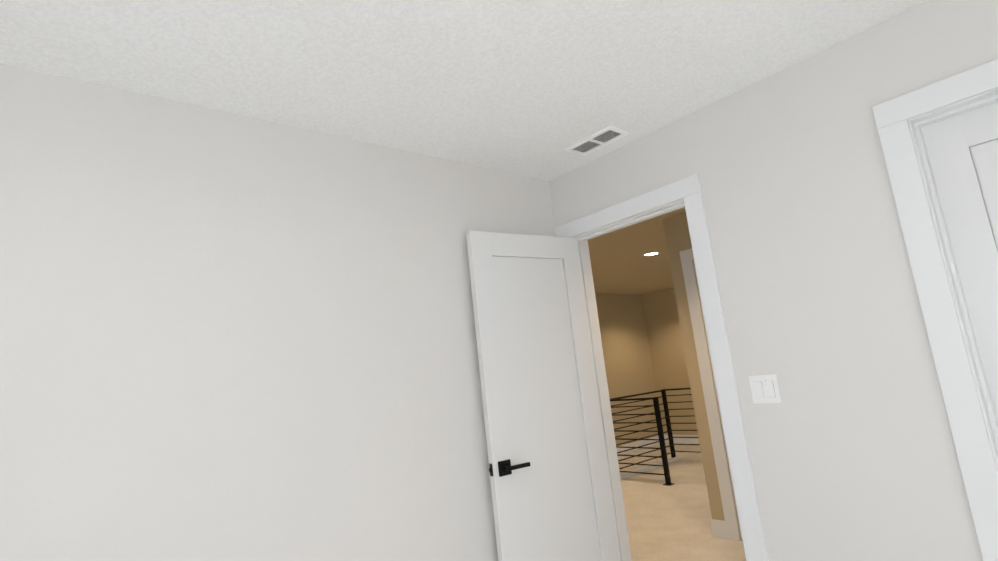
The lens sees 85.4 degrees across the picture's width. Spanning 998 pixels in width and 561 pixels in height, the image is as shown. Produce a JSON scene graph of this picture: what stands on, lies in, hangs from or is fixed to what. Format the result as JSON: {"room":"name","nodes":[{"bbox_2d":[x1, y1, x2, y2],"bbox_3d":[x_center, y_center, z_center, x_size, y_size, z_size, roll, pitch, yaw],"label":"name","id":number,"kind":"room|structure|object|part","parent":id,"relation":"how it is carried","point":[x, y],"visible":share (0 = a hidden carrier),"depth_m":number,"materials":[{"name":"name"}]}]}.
{"room":"empty bedroom","nodes":[
{"label":"empty bedroom","id":0,"kind":"room"},
{"bbox_2d":[0,63,554,560],"bbox_3d":[-1.041,0.549,1.865,3.990,2.440,0.115,2,-13,-40],"label":"wall","id":1,"kind":"structure","parent":0,"point":[230,337],"depth_m":1.95,"materials":[{"name":"white paint"}]},
{"bbox_2d":[466,231,620,560],"bbox_3d":[0.246,0.755,2.691,0.724,2.030,0.131,1,-12,-34],"label":"bedroom door","id":2,"kind":"structure","parent":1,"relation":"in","point":[552,500],"depth_m":2.70,"materials":[{"name":"white painted wood"},{"name":"matte black metal"}]},
{"bbox_3d":[0.034,0.867,2.520,0.184,0.066,0.131,1,-12,-34],"label":"handle","id":3,"kind":"part","parent":2,"relation":"part of","materials":[{"name":"black metal"}]},
{"bbox_2d":[0,0,927,294],"bbox_3d":[0.935,-0.605,3.863,9.510,0.100,6.650,2,-13,-40],"label":"ceiling","id":4,"kind":"structure","parent":0,"point":[532,88],"depth_m":1.93,"materials":[{"name":"paint"}]},
{"bbox_2d":[564,125,629,155],"bbox_3d":[0.492,-0.701,2.735,0.150,0.011,0.300,2,-13,-40],"label":"ceiling vent","id":5,"kind":"object","parent":4,"relation":"in","point":[599,139],"visible":1,"depth_m":2.73,"materials":[{"name":"white metal"}]},
{"bbox_2d":[642,252,659,255],"bbox_3d":[1.628,-0.283,5.784,0.190,0.006,0.190,2,-13,-40],"label":"recessed light","id":6,"kind":"object","parent":4,"relation":"in","point":[651,252],"visible":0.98,"depth_m":5.76,"materials":[{"name":"white"}]},
{"bbox_2d":[595,293,657,445],"bbox_3d":[-1.016,1.296,6.070,9.510,2.440,0.115,2,-13,-40],"label":"wall","id":7,"kind":"structure","parent":0,"point":[626,347],"depth_m":8.62,"materials":[{"name":"beige paint"}]},
{"bbox_2d":[616,436,659,453],"bbox_3d":[1.214,2.508,7.570,3.860,0.120,0.014,2,-13,-40],"label":"baseboard","id":8,"kind":"structure","parent":7,"relation":"attached to","point":[639,443],"depth_m":8.35,"materials":[{"name":"white wood"}]},
{"bbox_2d":[642,288,697,434],"bbox_3d":[4.688,0.781,6.633,0.115,2.440,6.535,2,-13,-40],"label":"wall","id":9,"kind":"structure","parent":0,"point":[668,359],"depth_m":8.79,"materials":[{"name":"beige paint"}]},
{"bbox_2d":[664,435,698,442],"bbox_3d":[4.766,1.914,6.384,0.014,0.120,6.521,2,-13,-40],"label":"baseboard","id":10,"kind":"structure","parent":9,"relation":"attached to","point":[686,440],"depth_m":8.52,"materials":[{"name":"white wood"}]},
{"bbox_2d":[549,0,997,560],"bbox_3d":[1.482,0.283,1.899,0.115,2.440,3.160,2,-13,-40],"label":"wall","id":11,"kind":"structure","parent":0,"point":[851,448],"depth_m":2.07,"materials":[{"name":"white paint"}]},
{"bbox_2d":[553,174,768,560],"bbox_3d":[0.786,0.652,2.700,0.153,2.144,0.931,2,-13,-40],"label":"door frame","id":12,"kind":"structure","parent":11,"relation":"attached to","point":[688,190],"depth_m":2.49,"materials":[{"name":"white wood"}]},
{"bbox_2d":[749,374,781,403],"bbox_3d":[1.100,0.451,2.243,0.012,0.115,0.115,2,-13,-40],"label":"light switch","id":13,"kind":"object","parent":11,"relation":"attached to","point":[758,391],"visible":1,"depth_m":2.24,"materials":[{"name":"white plastic"}]},
{"bbox_2d":[872,59,997,560],"bbox_3d":[1.765,0.326,1.458,0.020,2.144,0.899,2,-13,-40],"label":"trim","id":14,"kind":"structure","parent":11,"relation":"attached to","point":[968,427],"depth_m":1.80,"materials":[{"name":"white wood"}]},
{"bbox_2d":[908,89,997,469],"bbox_3d":[1.821,0.364,1.495,0.117,2.070,0.751,2,-13,-40],"label":"door frame","id":15,"kind":"structure","parent":11,"relation":"attached to","point":[916,124],"depth_m":1.81,"materials":[{"name":"white wood"}]},
{"bbox_2d":[921,102,997,421],"bbox_3d":[1.851,0.373,1.519,0.131,2.030,0.724,2,-13,-40],"label":"closet door","id":16,"kind":"structure","parent":11,"relation":"in","point":[962,150],"depth_m":1.82,"materials":[{"name":"white painted wood"}]},
{"label":"outside","id":17,"kind":"structure","parent":0,"visible":0},
{"bbox_2d":[618,442,745,560],"bbox_3d":[2.723,1.938,4.710,5.520,0.080,6.650,2,-13,-40],"label":"floor","id":18,"kind":"structure","parent":17,"point":[668,523],"depth_m":4.75,"materials":[{"name":"beige carpet"}]},
{"bbox_2d":[620,457,678,478],"bbox_3d":[1.886,2.336,6.770,1.280,0.035,0.040,2,-13,-40],"label":"trim","id":19,"kind":"structure","parent":18,"relation":"on","point":[627,474],"depth_m":6.69,"materials":[{"name":"white wood"}]},
{"bbox_2d":[610,388,700,485],"bbox_3d":[1.861,1.893,6.807,1.430,0.922,2.190,2,-13,-40],"label":"loft railing","id":20,"kind":"object","parent":18,"relation":"on","point":[661,441],"visible":0.52,"depth_m":6.44,"materials":[{"name":"black metal"}]},
{"bbox_2d":[663,212,742,540],"bbox_3d":[2.633,0.347,2.951,0.115,2.440,3.510,2,-13,-40],"label":"wall","id":21,"kind":"structure","parent":17,"point":[677,233],"depth_m":4.19,"materials":[{"name":"beige paint"}]},
{"bbox_2d":[679,248,740,540],"bbox_3d":[1.843,0.728,3.760,0.020,2.144,0.925,2,-13,-40],"label":"door frame","id":22,"kind":"structure","parent":21,"relation":"attached to","point":[719,452],"depth_m":4.05,"materials":[{"name":"white wood"}]},
{"bbox_2d":[693,260,741,538],"bbox_3d":[1.865,0.769,3.768,0.034,2.040,0.735,2,-13,-40],"label":"hall door","id":23,"kind":"structure","parent":21,"relation":"in","point":[718,401],"depth_m":4.01,"materials":[{"name":"white wood"}]},
{"bbox_2d":[710,518,727,538],"bbox_3d":[1.661,1.826,4.013,0.129,0.120,0.124,2,-13,-40],"label":"baseboard","id":24,"kind":"structure","parent":21,"relation":"attached to","point":[718,528],"depth_m":3.97,"materials":[{"name":"white wood"}]}
]}

